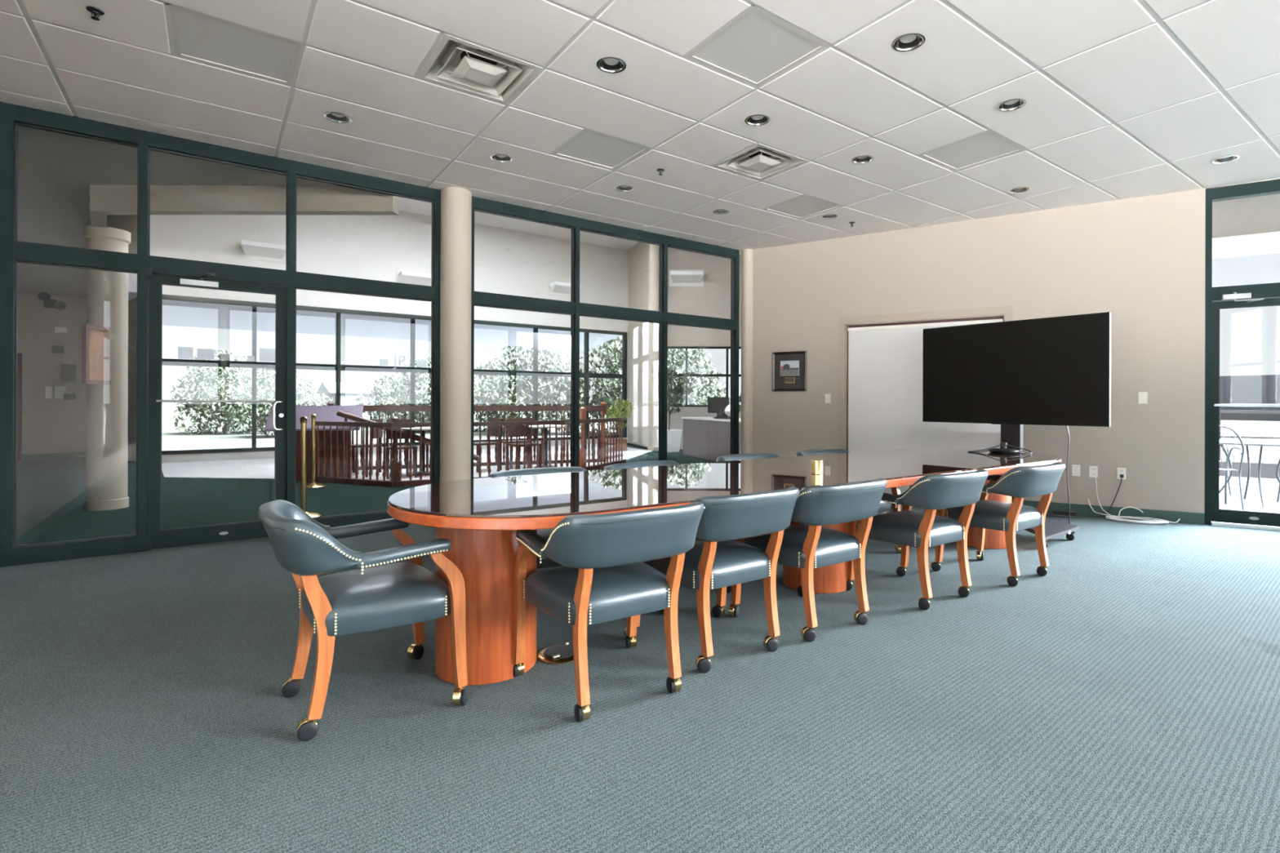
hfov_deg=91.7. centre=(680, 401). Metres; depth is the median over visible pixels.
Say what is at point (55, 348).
control box
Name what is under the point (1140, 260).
wall
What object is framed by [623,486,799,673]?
chair
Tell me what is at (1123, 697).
floor
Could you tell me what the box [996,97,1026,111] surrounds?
recessed light
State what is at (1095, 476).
cable
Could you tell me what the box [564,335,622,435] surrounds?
tree
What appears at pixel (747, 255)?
column
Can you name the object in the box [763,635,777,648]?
hood
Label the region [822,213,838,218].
recessed light
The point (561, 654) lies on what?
floor outlet
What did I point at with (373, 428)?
dining chair
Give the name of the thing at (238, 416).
tree
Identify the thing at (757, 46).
recessed light
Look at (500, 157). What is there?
recessed light
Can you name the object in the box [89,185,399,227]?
wall
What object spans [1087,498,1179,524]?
cable coil
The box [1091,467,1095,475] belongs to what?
socket
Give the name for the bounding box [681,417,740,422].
countertop
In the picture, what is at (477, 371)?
window
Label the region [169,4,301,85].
recessed light
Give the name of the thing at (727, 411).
ornament
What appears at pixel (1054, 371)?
television
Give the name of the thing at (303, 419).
stanchion
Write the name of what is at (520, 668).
hood
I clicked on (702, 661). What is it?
hood
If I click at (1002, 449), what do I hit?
conference speakerphone
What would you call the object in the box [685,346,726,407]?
window
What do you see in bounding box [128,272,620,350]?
ceiling
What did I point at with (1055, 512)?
power strip
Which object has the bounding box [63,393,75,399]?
box
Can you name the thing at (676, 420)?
wall
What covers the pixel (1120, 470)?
wall outlet
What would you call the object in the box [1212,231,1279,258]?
trim
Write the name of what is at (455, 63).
ceiling vent
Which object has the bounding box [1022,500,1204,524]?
baseboard
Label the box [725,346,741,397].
window
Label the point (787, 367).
print
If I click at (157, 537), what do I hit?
door
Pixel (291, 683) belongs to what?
hood
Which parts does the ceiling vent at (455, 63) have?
plate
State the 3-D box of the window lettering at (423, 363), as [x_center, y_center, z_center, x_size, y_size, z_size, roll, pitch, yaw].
[-5.907,-0.869,14.053,1.650,0.310,0.008,0,0,-37]
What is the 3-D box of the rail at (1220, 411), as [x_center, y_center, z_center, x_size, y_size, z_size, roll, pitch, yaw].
[9.104,0.551,9.909,6.600,0.830,0.050,0,0,31]
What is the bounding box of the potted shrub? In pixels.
[604,399,635,451]
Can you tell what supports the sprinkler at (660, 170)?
attached to the ceiling at (1125, 99)
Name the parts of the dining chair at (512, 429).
leg, backrest, leg, seat, leg, leg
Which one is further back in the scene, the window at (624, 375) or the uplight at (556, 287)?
the window at (624, 375)
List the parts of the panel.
panel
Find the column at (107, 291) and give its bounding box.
[84,225,130,511]
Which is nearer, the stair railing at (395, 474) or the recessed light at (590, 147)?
the recessed light at (590, 147)
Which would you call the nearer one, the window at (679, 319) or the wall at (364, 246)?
the window at (679, 319)
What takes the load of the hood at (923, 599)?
attached to the chair at (906, 527)
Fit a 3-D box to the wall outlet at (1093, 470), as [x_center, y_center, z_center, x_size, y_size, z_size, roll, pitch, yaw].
[4.253,0.720,6.380,0.072,0.116,0.010,0,0,31]
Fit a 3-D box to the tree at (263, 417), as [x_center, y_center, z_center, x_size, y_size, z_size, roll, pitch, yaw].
[-13.668,0.035,21.907,2.766,2.718,2.854,0,0,-21]
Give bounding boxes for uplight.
[237,237,285,263]
[396,268,431,286]
[548,279,582,297]
[669,269,703,286]
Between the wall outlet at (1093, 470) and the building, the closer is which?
the wall outlet at (1093, 470)
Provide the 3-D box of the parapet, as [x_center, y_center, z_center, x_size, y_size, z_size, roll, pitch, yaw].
[9.102,1.136,9.909,6.600,0.340,0.150,0,0,31]
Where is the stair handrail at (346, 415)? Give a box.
[336,409,481,477]
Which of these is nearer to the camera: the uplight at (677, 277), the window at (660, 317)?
the window at (660, 317)
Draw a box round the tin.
[810,459,822,474]
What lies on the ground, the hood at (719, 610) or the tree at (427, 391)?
the tree at (427, 391)
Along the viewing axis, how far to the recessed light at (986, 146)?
5.10 m
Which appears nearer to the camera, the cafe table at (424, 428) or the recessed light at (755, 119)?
the recessed light at (755, 119)
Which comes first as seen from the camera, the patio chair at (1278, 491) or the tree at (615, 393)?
the patio chair at (1278, 491)
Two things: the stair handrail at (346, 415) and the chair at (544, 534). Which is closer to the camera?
the chair at (544, 534)
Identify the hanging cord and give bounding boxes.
[1066,426,1070,524]
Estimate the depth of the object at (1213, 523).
5.76 m
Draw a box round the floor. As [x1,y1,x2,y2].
[0,435,1279,852]
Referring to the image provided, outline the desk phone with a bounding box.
[714,411,728,418]
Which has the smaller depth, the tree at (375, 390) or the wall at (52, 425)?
the wall at (52, 425)
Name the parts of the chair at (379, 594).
leg, backrest, leg, armrest, seat, armrest, leg, leg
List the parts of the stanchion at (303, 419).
post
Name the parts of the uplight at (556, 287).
plate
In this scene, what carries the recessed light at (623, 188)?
in the ceiling at (1125, 99)
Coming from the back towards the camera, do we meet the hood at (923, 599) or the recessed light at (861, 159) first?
the recessed light at (861, 159)
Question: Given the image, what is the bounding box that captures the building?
[315,382,509,415]
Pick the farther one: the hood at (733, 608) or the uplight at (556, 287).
the uplight at (556, 287)
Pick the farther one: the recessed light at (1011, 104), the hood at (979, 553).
the hood at (979, 553)
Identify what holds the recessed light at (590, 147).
in the ceiling at (1125, 99)
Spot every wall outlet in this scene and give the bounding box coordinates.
[1071,464,1079,475]
[1088,466,1097,477]
[1117,467,1125,479]
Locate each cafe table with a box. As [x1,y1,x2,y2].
[400,426,430,475]
[528,424,566,467]
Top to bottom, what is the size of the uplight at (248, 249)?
0.400 m
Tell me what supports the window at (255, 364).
in the wall at (364, 246)
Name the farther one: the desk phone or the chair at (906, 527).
the desk phone
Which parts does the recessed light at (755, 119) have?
bulb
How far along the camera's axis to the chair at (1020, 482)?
3.98 m
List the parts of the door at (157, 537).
closer arm, maker plate, pull handle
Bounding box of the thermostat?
[54,326,67,333]
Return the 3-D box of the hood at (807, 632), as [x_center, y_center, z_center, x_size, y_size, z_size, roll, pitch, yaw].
[0.624,1.125,3.012,0.065,0.067,0.039,0,0,-11]
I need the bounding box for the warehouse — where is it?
[1219,374,1279,420]
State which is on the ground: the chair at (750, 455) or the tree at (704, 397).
the tree at (704, 397)
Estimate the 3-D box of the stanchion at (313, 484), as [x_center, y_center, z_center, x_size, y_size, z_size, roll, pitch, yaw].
[-4.901,0.649,8.289,0.310,0.984,0.310,0,0,-37]
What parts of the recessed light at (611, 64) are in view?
bulb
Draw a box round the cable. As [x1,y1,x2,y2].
[1094,475,1110,515]
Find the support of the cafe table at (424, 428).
on the floor
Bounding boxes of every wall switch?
[825,394,831,403]
[1138,391,1147,404]
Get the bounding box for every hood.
[281,677,301,689]
[296,718,318,731]
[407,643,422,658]
[452,686,464,706]
[515,662,524,676]
[579,704,591,720]
[629,635,636,648]
[671,677,681,692]
[695,655,711,668]
[714,604,724,616]
[728,604,737,617]
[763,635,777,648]
[800,626,815,638]
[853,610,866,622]
[894,543,901,552]
[918,596,930,602]
[957,585,969,591]
[976,550,982,559]
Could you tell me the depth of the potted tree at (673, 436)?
14.15 m
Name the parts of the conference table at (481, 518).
glass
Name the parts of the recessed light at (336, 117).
bulb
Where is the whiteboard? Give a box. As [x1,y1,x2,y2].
[847,316,1003,494]
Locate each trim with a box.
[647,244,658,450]
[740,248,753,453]
[838,305,1012,450]
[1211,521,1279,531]
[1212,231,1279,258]
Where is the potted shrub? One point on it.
(615, 413)
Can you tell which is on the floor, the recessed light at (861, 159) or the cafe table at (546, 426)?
the cafe table at (546, 426)
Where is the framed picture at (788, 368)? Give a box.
[772,351,806,391]
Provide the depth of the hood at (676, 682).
2.45 m
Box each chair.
[257,499,467,741]
[351,418,382,475]
[385,419,417,479]
[473,417,502,472]
[488,466,626,628]
[497,417,532,469]
[505,417,542,471]
[512,501,705,722]
[604,460,731,614]
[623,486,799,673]
[715,453,781,462]
[728,477,887,642]
[795,448,901,552]
[846,468,988,609]
[930,462,1066,586]
[1219,425,1244,511]
[1219,444,1231,495]
[1276,484,1279,502]
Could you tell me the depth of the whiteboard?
7.44 m
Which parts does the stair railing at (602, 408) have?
newel post, rail, rail, newel post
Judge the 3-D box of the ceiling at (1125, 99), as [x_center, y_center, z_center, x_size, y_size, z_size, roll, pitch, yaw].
[2.845,-2.104,3.685,11.364,0.140,10.090,0,0,-37]
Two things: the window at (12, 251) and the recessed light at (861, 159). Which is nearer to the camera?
the window at (12, 251)
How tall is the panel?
1.080 m
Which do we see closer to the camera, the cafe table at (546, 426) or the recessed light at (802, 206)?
the recessed light at (802, 206)
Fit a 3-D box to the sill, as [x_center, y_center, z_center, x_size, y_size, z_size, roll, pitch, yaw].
[-5.625,1.064,14.409,10.300,0.150,0.160,0,0,-37]
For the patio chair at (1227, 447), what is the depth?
7.90 m
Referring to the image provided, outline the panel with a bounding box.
[263,405,363,480]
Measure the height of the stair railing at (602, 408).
1.152 m
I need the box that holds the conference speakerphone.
[967,442,1032,453]
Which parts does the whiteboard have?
rail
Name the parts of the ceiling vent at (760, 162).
plate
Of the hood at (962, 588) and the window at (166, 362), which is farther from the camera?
the window at (166, 362)
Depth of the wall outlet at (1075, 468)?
6.46 m
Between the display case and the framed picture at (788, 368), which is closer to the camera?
the display case
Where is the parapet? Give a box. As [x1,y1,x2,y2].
[1219,460,1279,478]
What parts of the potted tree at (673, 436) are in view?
planter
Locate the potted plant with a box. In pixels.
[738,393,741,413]
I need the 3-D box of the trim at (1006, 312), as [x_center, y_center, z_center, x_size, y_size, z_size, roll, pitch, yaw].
[2.824,0.058,7.291,1.910,2.215,0.112,0,0,31]
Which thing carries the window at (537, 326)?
in the wall at (364, 246)
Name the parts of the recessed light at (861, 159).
bulb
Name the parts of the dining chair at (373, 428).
leg, seat, leg, backrest, leg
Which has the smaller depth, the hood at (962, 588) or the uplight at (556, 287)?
the hood at (962, 588)
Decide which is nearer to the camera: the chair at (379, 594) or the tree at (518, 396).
the chair at (379, 594)
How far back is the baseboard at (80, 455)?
12.07 m
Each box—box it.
[52,345,64,353]
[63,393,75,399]
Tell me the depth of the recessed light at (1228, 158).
5.25 m
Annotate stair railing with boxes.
[310,406,626,487]
[326,400,606,470]
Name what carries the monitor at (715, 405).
on the reception desk at (706, 438)
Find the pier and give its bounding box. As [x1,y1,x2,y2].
[626,241,648,447]
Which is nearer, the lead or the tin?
the tin
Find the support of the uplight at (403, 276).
attached to the wall at (364, 246)
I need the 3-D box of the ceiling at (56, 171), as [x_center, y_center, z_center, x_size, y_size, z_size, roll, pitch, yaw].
[-9.002,-2.184,7.968,7.550,0.210,10.840,0,0,-37]
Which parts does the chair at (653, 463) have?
backrest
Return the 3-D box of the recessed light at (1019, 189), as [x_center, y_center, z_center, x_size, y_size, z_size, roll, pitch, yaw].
[3.280,-2.102,5.984,0.182,0.124,0.182,0,0,-37]
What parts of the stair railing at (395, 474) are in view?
newel post, rail, rail, newel post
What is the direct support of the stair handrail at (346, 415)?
on the floor
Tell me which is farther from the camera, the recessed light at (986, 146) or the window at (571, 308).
the window at (571, 308)
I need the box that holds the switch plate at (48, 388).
[45,386,52,398]
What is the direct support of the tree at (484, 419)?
on the ground
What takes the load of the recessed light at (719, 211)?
in the ceiling at (1125, 99)
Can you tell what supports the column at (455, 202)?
on the floor
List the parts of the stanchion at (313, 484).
post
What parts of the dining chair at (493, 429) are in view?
leg, seat, leg, backrest, leg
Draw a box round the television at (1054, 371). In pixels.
[921,311,1111,547]
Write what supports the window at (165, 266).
in the wall at (104, 200)
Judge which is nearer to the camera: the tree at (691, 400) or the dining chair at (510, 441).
the dining chair at (510, 441)
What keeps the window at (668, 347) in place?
in the wall at (676, 420)
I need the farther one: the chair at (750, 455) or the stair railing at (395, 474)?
the stair railing at (395, 474)
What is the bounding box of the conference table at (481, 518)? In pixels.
[386,448,1061,685]
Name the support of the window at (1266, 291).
in the wall at (1140, 260)
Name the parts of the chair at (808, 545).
leg, seat, leg, backrest, leg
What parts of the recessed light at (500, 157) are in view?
bulb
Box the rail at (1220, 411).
[1219,409,1279,460]
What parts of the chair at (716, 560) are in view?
leg, leg, seat, leg, backrest, leg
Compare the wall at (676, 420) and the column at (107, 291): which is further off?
the wall at (676, 420)
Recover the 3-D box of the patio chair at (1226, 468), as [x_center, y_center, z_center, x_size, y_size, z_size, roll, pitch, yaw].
[6.035,0.727,7.073,0.564,0.933,0.582,0,0,23]
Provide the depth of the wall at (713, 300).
15.01 m
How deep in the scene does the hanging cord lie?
5.34 m
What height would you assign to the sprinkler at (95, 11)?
0.045 m
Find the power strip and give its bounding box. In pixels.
[1053,510,1075,515]
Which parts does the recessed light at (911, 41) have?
bulb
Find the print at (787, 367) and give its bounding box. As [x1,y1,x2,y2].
[780,360,799,375]
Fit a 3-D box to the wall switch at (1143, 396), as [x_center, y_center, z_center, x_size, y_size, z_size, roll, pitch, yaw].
[4.603,-0.038,6.168,0.072,0.116,0.012,0,0,31]
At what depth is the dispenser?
12.13 m
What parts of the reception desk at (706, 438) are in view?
panel, panel, panel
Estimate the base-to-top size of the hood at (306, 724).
0.067 m
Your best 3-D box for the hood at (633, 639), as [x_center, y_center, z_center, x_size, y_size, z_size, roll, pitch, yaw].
[-0.228,1.122,2.913,0.039,0.067,0.065,0,0,-14]
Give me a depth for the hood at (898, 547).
4.75 m
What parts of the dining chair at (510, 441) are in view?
leg, seat, backrest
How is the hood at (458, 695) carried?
attached to the chair at (379, 594)
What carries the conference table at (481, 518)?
on the floor
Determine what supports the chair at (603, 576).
on the floor
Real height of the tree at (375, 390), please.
3.091 m
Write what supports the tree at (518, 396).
on the ground
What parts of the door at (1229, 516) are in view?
closer arm, maker plate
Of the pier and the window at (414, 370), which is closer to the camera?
the window at (414, 370)
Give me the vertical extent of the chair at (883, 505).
0.768 m
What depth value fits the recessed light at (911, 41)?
3.57 m
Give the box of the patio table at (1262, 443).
[1219,439,1279,508]
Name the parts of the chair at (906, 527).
leg, armrest, leg, seat, leg, backrest, leg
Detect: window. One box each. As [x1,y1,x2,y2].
[0,101,148,567]
[147,131,295,504]
[161,293,252,454]
[251,301,337,451]
[294,160,440,527]
[335,308,412,448]
[409,314,431,445]
[471,195,579,479]
[473,320,535,442]
[533,324,586,440]
[579,217,667,460]
[583,328,626,439]
[666,346,685,407]
[667,235,739,454]
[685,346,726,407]
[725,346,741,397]
[1204,178,1279,524]
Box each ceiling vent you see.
[417,33,542,104]
[711,143,808,180]
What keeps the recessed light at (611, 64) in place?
in the ceiling at (1125, 99)
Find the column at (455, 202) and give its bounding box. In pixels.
[440,186,471,482]
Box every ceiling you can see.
[0,0,1279,251]
[17,125,335,297]
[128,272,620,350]
[399,196,638,250]
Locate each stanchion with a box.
[299,413,326,488]
[299,416,321,517]
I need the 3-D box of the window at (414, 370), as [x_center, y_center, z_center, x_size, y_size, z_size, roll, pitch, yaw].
[-5.558,-0.486,14.418,1.320,2.950,0.140,0,0,-37]
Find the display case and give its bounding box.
[79,323,111,384]
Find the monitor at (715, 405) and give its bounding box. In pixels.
[707,397,728,417]
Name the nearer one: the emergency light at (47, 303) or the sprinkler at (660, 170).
the sprinkler at (660, 170)
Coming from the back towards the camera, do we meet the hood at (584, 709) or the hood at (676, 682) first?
the hood at (676, 682)
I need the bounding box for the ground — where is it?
[161,404,1279,462]
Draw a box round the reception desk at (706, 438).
[681,417,740,462]
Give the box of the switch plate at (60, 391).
[54,386,66,398]
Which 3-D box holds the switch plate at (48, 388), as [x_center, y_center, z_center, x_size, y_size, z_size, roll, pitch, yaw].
[-12.250,-0.185,12.041,0.079,0.223,0.030,0,0,-37]
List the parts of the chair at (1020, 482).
leg, leg, armrest, seat, armrest, leg, backrest, leg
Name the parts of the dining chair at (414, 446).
leg, backrest, seat, leg, leg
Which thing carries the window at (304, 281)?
in the wall at (104, 200)
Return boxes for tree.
[170,348,273,435]
[244,368,334,437]
[354,372,422,422]
[382,354,474,432]
[473,345,590,436]
[473,358,532,431]
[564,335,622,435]
[651,363,696,452]
[666,348,725,404]
[699,395,710,404]
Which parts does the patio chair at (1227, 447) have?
frame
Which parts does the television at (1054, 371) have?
plate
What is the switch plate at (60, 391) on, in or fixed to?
attached to the wall at (52, 425)
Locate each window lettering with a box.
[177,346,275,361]
[379,355,426,369]
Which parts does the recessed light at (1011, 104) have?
bulb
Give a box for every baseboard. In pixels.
[21,452,85,460]
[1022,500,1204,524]
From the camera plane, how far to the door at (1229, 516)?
5.89 m
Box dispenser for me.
[60,364,79,382]
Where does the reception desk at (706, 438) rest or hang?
on the floor
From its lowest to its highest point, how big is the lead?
0.438 m
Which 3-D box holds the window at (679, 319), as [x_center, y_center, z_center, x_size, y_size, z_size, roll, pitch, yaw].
[0.286,-0.451,8.083,1.193,3.218,0.110,0,0,-37]
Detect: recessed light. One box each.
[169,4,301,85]
[323,111,351,123]
[489,153,512,162]
[552,129,649,169]
[595,56,626,73]
[614,184,634,191]
[685,7,827,86]
[712,208,728,214]
[744,114,769,125]
[764,195,842,218]
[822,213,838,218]
[851,155,873,164]
[891,32,924,51]
[919,130,1024,170]
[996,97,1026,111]
[1009,186,1031,193]
[1211,155,1239,164]
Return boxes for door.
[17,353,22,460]
[146,266,286,551]
[1211,292,1279,526]
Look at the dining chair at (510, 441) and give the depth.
10.45 m
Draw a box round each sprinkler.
[85,5,104,20]
[656,168,664,175]
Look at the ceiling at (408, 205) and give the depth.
15.12 m
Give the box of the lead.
[1045,474,1124,517]
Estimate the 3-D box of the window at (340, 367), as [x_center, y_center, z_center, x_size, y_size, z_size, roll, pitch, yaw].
[-6.682,-0.489,13.575,1.490,2.950,0.140,0,0,-37]
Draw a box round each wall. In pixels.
[17,291,86,454]
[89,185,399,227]
[106,214,137,462]
[150,210,628,333]
[666,407,740,449]
[667,247,741,346]
[752,177,1279,513]
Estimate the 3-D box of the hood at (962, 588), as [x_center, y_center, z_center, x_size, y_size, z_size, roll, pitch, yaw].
[1.694,1.128,3.704,0.065,0.067,0.039,0,0,25]
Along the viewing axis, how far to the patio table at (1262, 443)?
7.17 m
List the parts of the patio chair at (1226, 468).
seat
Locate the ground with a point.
(171, 437)
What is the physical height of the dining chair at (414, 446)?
0.860 m
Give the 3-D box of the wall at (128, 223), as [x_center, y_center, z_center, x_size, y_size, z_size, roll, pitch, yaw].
[-10.755,-1.577,12.040,2.488,5.400,0.200,0,0,31]
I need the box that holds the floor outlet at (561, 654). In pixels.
[537,642,573,664]
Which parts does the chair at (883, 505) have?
backrest, seat, leg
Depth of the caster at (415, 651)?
2.76 m
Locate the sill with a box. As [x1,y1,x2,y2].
[161,437,627,462]
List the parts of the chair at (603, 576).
leg, armrest, leg, seat, backrest, leg, leg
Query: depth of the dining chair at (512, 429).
10.12 m
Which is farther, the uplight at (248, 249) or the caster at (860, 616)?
the uplight at (248, 249)
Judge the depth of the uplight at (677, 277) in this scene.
14.91 m
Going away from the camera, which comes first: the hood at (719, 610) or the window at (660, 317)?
the hood at (719, 610)
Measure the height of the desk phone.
0.152 m
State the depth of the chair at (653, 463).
3.99 m
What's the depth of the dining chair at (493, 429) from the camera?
10.28 m
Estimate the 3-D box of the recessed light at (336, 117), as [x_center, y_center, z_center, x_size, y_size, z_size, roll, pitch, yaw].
[-2.482,-2.120,4.499,0.182,0.124,0.182,0,0,-37]
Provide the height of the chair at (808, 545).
0.768 m
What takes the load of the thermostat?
attached to the wall at (52, 425)
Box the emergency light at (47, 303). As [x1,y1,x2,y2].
[37,292,66,310]
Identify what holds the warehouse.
on the ground
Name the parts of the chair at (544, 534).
backrest, seat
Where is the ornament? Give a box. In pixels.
[724,404,730,419]
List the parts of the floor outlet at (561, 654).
lid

